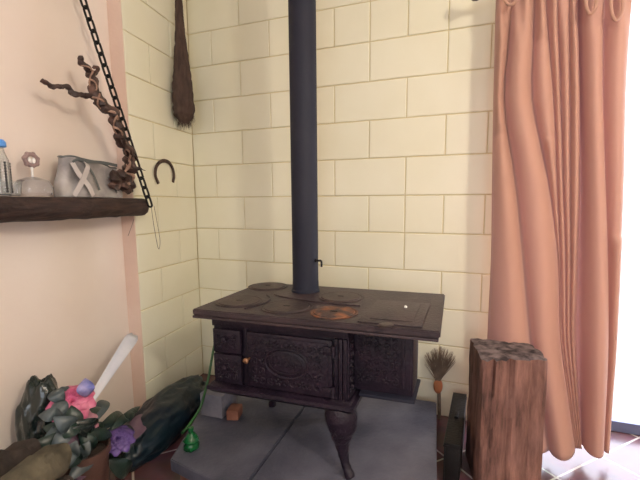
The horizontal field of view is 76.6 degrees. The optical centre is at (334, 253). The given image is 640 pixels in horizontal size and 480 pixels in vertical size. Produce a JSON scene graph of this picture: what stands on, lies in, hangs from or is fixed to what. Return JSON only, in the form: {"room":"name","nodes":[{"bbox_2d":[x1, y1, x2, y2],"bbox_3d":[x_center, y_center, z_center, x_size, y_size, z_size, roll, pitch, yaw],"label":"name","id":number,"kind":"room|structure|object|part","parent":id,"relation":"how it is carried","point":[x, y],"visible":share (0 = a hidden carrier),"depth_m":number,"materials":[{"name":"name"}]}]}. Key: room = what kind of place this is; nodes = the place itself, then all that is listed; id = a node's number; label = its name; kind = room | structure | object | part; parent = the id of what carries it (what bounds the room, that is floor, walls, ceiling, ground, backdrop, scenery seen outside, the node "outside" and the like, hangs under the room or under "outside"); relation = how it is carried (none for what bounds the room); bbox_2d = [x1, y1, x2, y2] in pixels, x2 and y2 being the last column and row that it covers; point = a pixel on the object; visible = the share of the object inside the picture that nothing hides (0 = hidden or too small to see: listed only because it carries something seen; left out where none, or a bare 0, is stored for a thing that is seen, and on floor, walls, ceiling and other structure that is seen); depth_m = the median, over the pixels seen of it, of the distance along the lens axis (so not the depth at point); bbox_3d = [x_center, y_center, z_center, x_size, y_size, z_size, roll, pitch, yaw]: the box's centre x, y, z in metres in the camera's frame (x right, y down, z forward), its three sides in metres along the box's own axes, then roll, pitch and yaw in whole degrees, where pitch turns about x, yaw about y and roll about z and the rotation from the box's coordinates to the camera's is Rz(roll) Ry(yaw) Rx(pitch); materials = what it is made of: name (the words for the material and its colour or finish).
{"room":"living room","nodes":[
{"label":"living room","id":0,"kind":"room"},
{"bbox_2d":[0,0,133,449],"bbox_3d":[-1.591,-0.161,0.127,0.225,2.620,4.000,1,7,11],"label":"wall","id":1,"kind":"structure","parent":0,"point":[64,311],"depth_m":1.70,"materials":[{"name":"beige paint"}]},
{"bbox_2d":[0,196,148,222],"bbox_3d":[-1.137,-0.145,1.362,0.193,0.092,1.375,1,7,11],"label":"wooden shelf","id":2,"kind":"object","parent":1,"relation":"attached to","point":[12,209],"visible":1,"depth_m":1.53,"materials":[{"name":"brown wood"}]},
{"bbox_2d":[0,139,13,195],"bbox_3d":[-1.137,-0.288,1.357,0.086,0.188,0.083,2,8,21],"label":"bottle","id":3,"kind":"object","parent":2,"relation":"on","point":[6,189],"visible":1,"depth_m":1.35,"materials":[{"name":"white"}]},
{"bbox_3d":[-1.137,-0.367,1.347,0.072,0.028,0.072,2,8,21],"label":"lid","id":4,"kind":"part","parent":3,"relation":"part of","materials":[{"name":"blue plastic"}]},
{"bbox_2d":[10,181,21,195],"bbox_3d":[-1.127,-0.226,1.416,0.060,0.050,0.060,2,8,21],"label":"glass tumbler","id":5,"kind":"object","parent":2,"relation":"on","point":[17,185],"visible":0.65,"depth_m":1.41,"materials":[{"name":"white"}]},
{"bbox_2d":[16,152,52,196],"bbox_3d":[-1.111,-0.291,1.490,0.120,0.162,0.120,1,7,11],"label":"glass ornament","id":6,"kind":"object","parent":2,"relation":"on","point":[32,186],"visible":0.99,"depth_m":1.47,"materials":[{"name":"white"}]},
{"bbox_3d":[-1.111,-0.299,1.489,0.014,0.036,0.014,1,7,11],"label":"stem","id":7,"kind":"part","parent":6,"relation":"part of","materials":[{"name":"glass"}]},
{"bbox_2d":[28,157,35,162],"bbox_3d":[-1.111,-0.340,1.484,0.014,0.024,0.031,1,7,11],"label":"flower","id":8,"kind":"object","parent":6,"relation":"on","point":[33,160],"depth_m":1.49,"materials":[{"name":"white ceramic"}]},
{"bbox_2d":[53,155,122,197],"bbox_3d":[-1.052,-0.325,1.751,0.123,0.168,0.338,1,7,11],"label":"bag","id":9,"kind":"object","parent":2,"relation":"on","point":[76,176],"visible":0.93,"depth_m":1.65,"materials":[{"name":"grey"}]},
{"bbox_2d":[40,55,145,193],"bbox_3d":[-0.980,-0.528,1.709,0.144,0.549,0.447,1,7,9],"label":"driftwood","id":10,"kind":"object","parent":2,"relation":"on","point":[122,179],"visible":1,"depth_m":1.72,"materials":[{"name":"brown wood"}]},
{"bbox_2d":[128,207,159,248],"bbox_3d":[-0.916,-0.126,1.966,0.022,0.236,0.225,2,7,14],"label":"loose wire","id":11,"kind":"object","parent":2,"relation":"hanging from","point":[154,207],"visible":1,"depth_m":2.03,"materials":[{"name":"brown"}]},
{"bbox_2d":[79,0,152,207],"bbox_3d":[-1.048,-0.831,1.775,0.413,1.260,0.033,-7,10,-44],"label":"chain","id":12,"kind":"object","parent":1,"relation":"hanging from","point":[85,7],"visible":0.87,"depth_m":1.82,"materials":[{"name":"black metal"}]},
{"bbox_2d":[121,0,202,400],"bbox_3d":[-1.108,-0.440,2.372,0.302,2.620,0.615,1,7,11],"label":"wall","id":13,"kind":"structure","parent":0,"point":[168,276],"depth_m":2.28,"materials":[{"name":"beige"}]},
{"bbox_2d":[106,0,145,409],"bbox_3d":[-1.060,-0.401,2.049,0.077,2.620,0.004,1,7,11],"label":"trim","id":14,"kind":"structure","parent":13,"relation":"attached to","point":[114,14],"depth_m":2.09,"materials":[{"name":"beige paint"}]},
{"bbox_2d":[154,159,174,183],"bbox_3d":[-0.962,-0.462,2.299,0.009,0.146,0.197,1,7,11],"label":"horseshoe","id":15,"kind":"object","parent":13,"relation":"attached to","point":[159,162],"visible":1,"depth_m":2.27,"materials":[{"name":"metal"}]},
{"bbox_2d":[172,0,194,130],"bbox_3d":[-0.879,-1.222,2.314,0.132,1.018,0.133,2,8,21],"label":"brush","id":16,"kind":"object","parent":13,"relation":"hanging from","point":[183,107],"visible":1,"depth_m":2.30,"materials":[{"name":"brown plant"}]},
{"bbox_2d":[186,0,495,419],"bbox_3d":[-0.224,-0.459,2.492,2.370,2.620,0.242,2,8,21],"label":"wall","id":17,"kind":"structure","parent":0,"point":[405,88],"depth_m":2.20,"materials":[{"name":"beige tile"}]},
{"bbox_2d":[109,373,639,479],"bbox_3d":[0.080,1.224,0.044,5.000,0.120,4.720,2,8,21],"label":"floor","id":18,"kind":"structure","parent":0,"point":[622,462],"depth_m":1.80,"materials":[{"name":"tile"}]},
{"bbox_2d":[15,374,57,441],"bbox_3d":[-1.088,0.715,1.536,0.194,0.530,0.186,2,8,21],"label":"plastic bag","id":19,"kind":"object","parent":18,"relation":"on","point":[28,425],"visible":0.38,"depth_m":1.46,"materials":[{"name":"black"}]},
{"bbox_2d":[38,333,146,479],"bbox_3d":[-0.881,0.692,1.625,0.237,0.553,0.681,0,7,5],"label":"flower pot","id":20,"kind":"object","parent":18,"relation":"on","point":[74,413],"visible":0.95,"depth_m":1.44,"materials":[{"name":"brown plant"}]},
{"bbox_3d":[-0.895,0.840,1.460,0.176,0.299,0.176,2,8,21],"label":"pot","id":21,"kind":"part","parent":20,"relation":"part of","materials":[{"name":"brown ceramic"}]},
{"bbox_2d":[125,374,205,471],"bbox_3d":[-0.849,0.817,2.048,0.255,0.236,0.770,1,7,6],"label":"plastic sack","id":22,"kind":"object","parent":18,"relation":"on","point":[165,415],"visible":0.73,"depth_m":1.93,"materials":[{"name":"black plastic"}]},
{"bbox_2d":[170,395,436,479],"bbox_3d":[-0.198,0.881,1.848,1.378,0.120,1.069,2,8,21],"label":"hearth slab","id":23,"kind":"object","parent":18,"relation":"on","point":[391,440],"visible":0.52,"depth_m":1.75,"materials":[{"name":"grey stone"}]},
{"bbox_2d":[183,426,199,452],"bbox_3d":[-0.610,0.786,1.724,0.066,0.099,0.064,2,8,21],"label":"bottle","id":24,"kind":"object","parent":23,"relation":"on","point":[191,443],"visible":1,"depth_m":1.71,"materials":[{"name":"green glass"}]},
{"bbox_2d":[181,345,213,433],"bbox_3d":[-0.648,0.626,1.953,0.029,0.366,0.287,2,8,21],"label":"garden hose","id":25,"kind":"object","parent":23,"relation":"on","point":[212,353],"visible":0.82,"depth_m":1.98,"materials":[{"name":"green rubber"}]},
{"bbox_2d":[200,389,236,418],"bbox_3d":[-0.582,0.738,2.045,0.124,0.115,0.140,2,7,18],"label":"concrete block","id":26,"kind":"object","parent":23,"relation":"on","point":[215,404],"visible":0.6,"depth_m":1.98,"materials":[{"name":"grey concrete"}]},
{"bbox_2d":[226,403,242,420],"bbox_3d":[-0.490,0.778,1.987,0.060,0.050,0.080,0,7,4],"label":"brick","id":27,"kind":"object","parent":23,"relation":"on","point":[234,411],"visible":1,"depth_m":1.95,"materials":[{"name":"brick"}]},
{"bbox_2d":[193,282,444,479],"bbox_3d":[-0.029,0.511,1.741,0.967,0.653,0.600,2,7,18],"label":"wood stove","id":28,"kind":"object","parent":23,"relation":"on","point":[329,349],"visible":1,"depth_m":1.51,"materials":[{"name":"metal"}]},
{"bbox_3d":[-0.424,0.347,1.606,0.124,0.095,0.016,2,7,18],"label":"drawer","id":29,"kind":"part","parent":28,"relation":"part of","materials":[{"name":"metal"}]},
{"bbox_3d":[-0.423,0.460,1.620,0.124,0.118,0.016,2,7,18],"label":"drawer","id":30,"kind":"part","parent":28,"relation":"part of","materials":[{"name":"metal"}]},
{"bbox_3d":[-0.400,0.200,1.705,0.198,0.006,0.198,2,7,18],"label":"lid","id":31,"kind":"part","parent":28,"relation":"part of","materials":[{"name":"metal"}]},
{"bbox_3d":[-0.334,0.409,1.553,0.022,0.021,0.034,2,7,18],"label":"knob","id":32,"kind":"part","parent":28,"relation":"part of","materials":[{"name":"gold metal"}]},
{"bbox_3d":[-0.330,0.162,2.012,0.194,0.006,0.194,2,7,18],"label":"lid","id":33,"kind":"part","parent":28,"relation":"part of","materials":[{"name":"metal"}]},
{"bbox_3d":[-0.305,0.651,2.055,0.127,0.298,0.127,2,7,18],"label":"leg","id":34,"kind":"part","parent":28,"relation":"part of","materials":[{"name":"metal"}]},
{"bbox_3d":[-0.148,0.527,1.789,0.624,0.046,0.502,2,7,18],"label":"moulding","id":35,"kind":"part","parent":28,"relation":"part of","materials":[{"name":"metal"}]},
{"bbox_3d":[-0.189,0.211,1.611,0.208,0.006,0.208,2,7,18],"label":"lid","id":36,"kind":"part","parent":28,"relation":"part of","materials":[{"name":"metal"}]},
{"bbox_3d":[-0.173,0.418,1.530,0.348,0.220,0.020,2,7,18],"label":"oven door","id":37,"kind":"part","parent":28,"relation":"part of","materials":[{"name":"metal"}]},
{"bbox_2d":[288,0,322,293],"bbox_3d":[-0.138,-0.750,1.789,0.133,1.868,0.134,-2,7,-16],"label":"pipe","id":38,"kind":"object","parent":28,"relation":"on","point":[301,13],"visible":1,"depth_m":1.78,"materials":[{"name":"metal"}]},
{"bbox_3d":[-0.109,0.264,1.450,0.937,0.010,0.018,2,7,18],"label":"rail","id":39,"kind":"part","parent":28,"relation":"part of","materials":[{"name":"metal"}]},
{"bbox_3d":[-0.021,0.214,1.712,0.946,0.024,0.565,2,7,18],"label":"plate","id":40,"kind":"part","parent":28,"relation":"part of","materials":[{"name":"metal"}]},
{"bbox_3d":[-0.001,0.221,1.528,0.182,0.006,0.182,2,7,18],"label":"lid","id":41,"kind":"part","parent":28,"relation":"part of","materials":[{"name":"metal"}]},
{"bbox_3d":[0.028,0.190,1.774,0.198,0.006,0.198,2,7,18],"label":"lid","id":42,"kind":"part","parent":28,"relation":"part of","materials":[{"name":"metal"}]},
{"bbox_3d":[0.026,0.711,1.555,0.128,0.303,0.126,2,7,18],"label":"leg","id":43,"kind":"part","parent":28,"relation":"part of","materials":[{"name":"metal"}]},
{"bbox_3d":[0.235,0.220,1.524,0.220,0.008,0.330,2,7,18],"label":"reservoir plate","id":44,"kind":"part","parent":28,"relation":"part of","materials":[{"name":"metal"}]},
{"bbox_2d":[425,346,455,418],"bbox_3d":[0.556,0.684,2.156,0.165,0.404,0.058,2,8,21],"label":"broom","id":45,"kind":"object","parent":18,"relation":"on","point":[439,369],"visible":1,"depth_m":2.14,"materials":[{"name":"plant"}]},
{"bbox_3d":[0.560,0.812,2.164,0.024,0.148,0.017,2,8,21],"label":"handle","id":46,"kind":"part","parent":45,"relation":"part of","materials":[{"name":"wood"}]},
{"bbox_2d":[443,392,466,479],"bbox_3d":[0.562,0.834,1.875,0.071,0.200,0.474,2,8,21],"label":"box","id":47,"kind":"object","parent":18,"relation":"on","point":[453,443],"visible":1,"depth_m":1.71,"materials":[{"name":"black metal"}]},
{"bbox_3d":[0.562,0.747,1.864,0.067,0.024,0.474,2,8,21],"label":"lid","id":48,"kind":"part","parent":47,"relation":"part of","materials":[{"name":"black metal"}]},
{"bbox_2d":[466,338,547,479],"bbox_3d":[0.719,0.671,1.716,0.268,0.562,0.283,1,7,8],"label":"wooden stump","id":49,"kind":"object","parent":18,"relation":"on","point":[506,407],"visible":1,"depth_m":1.61,"materials":[{"name":"brown wood"}]},
{"bbox_2d":[611,431,639,437],"bbox_3d":[1.487,0.966,2.087,1.220,0.119,0.128,2,8,21],"label":"threshold","id":50,"kind":"object","parent":18,"relation":"on","point":[612,432],"visible":0.11,"depth_m":2.04,"materials":[{"name":"tile"}]},
{"bbox_3d":[-1.002,0.982,1.063,0.164,0.114,0.479,2,8,21],"label":"log","id":51,"kind":"object","parent":18,"relation":"on","visible":0},
{"bbox_3d":[-0.997,0.872,1.057,0.175,0.112,0.497,2,8,21],"label":"log","id":52,"kind":"object","parent":51,"relation":"on","visible":0},
{"bbox_3d":[-1.001,0.759,1.040,0.170,0.114,0.488,2,8,21],"label":"log","id":53,"kind":"object","parent":52,"relation":"on","visible":0},
{"bbox_2d":[0,438,40,477],"bbox_3d":[-1.000,0.649,1.033,0.110,0.115,0.499,1,7,11],"label":"log","id":54,"kind":"object","parent":53,"relation":"on","point":[16,452],"visible":0.57,"depth_m":1.20,"materials":[{"name":"brown wood"}]},
{"bbox_3d":[-0.882,0.986,1.044,0.169,0.114,0.487,2,8,21],"label":"log","id":55,"kind":"object","parent":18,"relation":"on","visible":0},
{"bbox_3d":[-0.884,0.872,1.024,0.167,0.116,0.479,2,8,21],"label":"log","id":56,"kind":"object","parent":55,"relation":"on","visible":0},
{"bbox_2d":[56,475,73,479],"bbox_3d":[-0.881,0.764,1.022,0.110,0.111,0.496,1,7,12],"label":"log","id":57,"kind":"object","parent":56,"relation":"on","point":[66,477],"visible":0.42,"depth_m":1.24,"materials":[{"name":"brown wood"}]},
{"bbox_2d":[0,443,71,479],"bbox_3d":[-0.885,0.649,1.006,0.113,0.117,0.492,1,7,12],"label":"log","id":58,"kind":"object","parent":57,"relation":"on","point":[51,462],"visible":1,"depth_m":1.15,"materials":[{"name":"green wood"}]},
{"bbox_3d":[2.114,-0.358,1.614,2.630,2.620,0.236,2,8,21],"label":"wall","id":59,"kind":"structure","parent":0,"visible":0},
{"bbox_2d":[611,417,639,434],"bbox_3d":[1.478,-0.179,1.931,1.210,2.190,0.040,2,8,21],"label":"door","id":60,"kind":"structure","parent":59,"relation":"in","point":[618,425],"depth_m":2.05,"materials":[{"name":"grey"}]},
{"bbox_3d":[1.348,-1.112,1.570,1.562,0.060,0.211,2,8,21],"label":"curtain rod","id":61,"kind":"object","parent":59,"relation":"attached to","visible":0},
{"bbox_2d":[487,0,631,460],"bbox_3d":[0.957,-0.132,1.746,0.568,2.063,0.182,2,8,21],"label":"curtain","id":62,"kind":"object","parent":61,"relation":"hanging from","point":[560,66],"visible":0.94,"depth_m":1.73,"materials":[{"name":"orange fabric"}]},
{"label":"outside","id":63,"kind":"structure","parent":0,"visible":0},
{"bbox_2d":[612,264,639,421],"bbox_3d":[4.358,0.657,4.658,7.500,0.120,6.750,2,8,21],"label":"ground","id":64,"kind":"structure","parent":63,"point":[626,396],"depth_m":3.25,"materials":[{"name":"white"}]}
]}

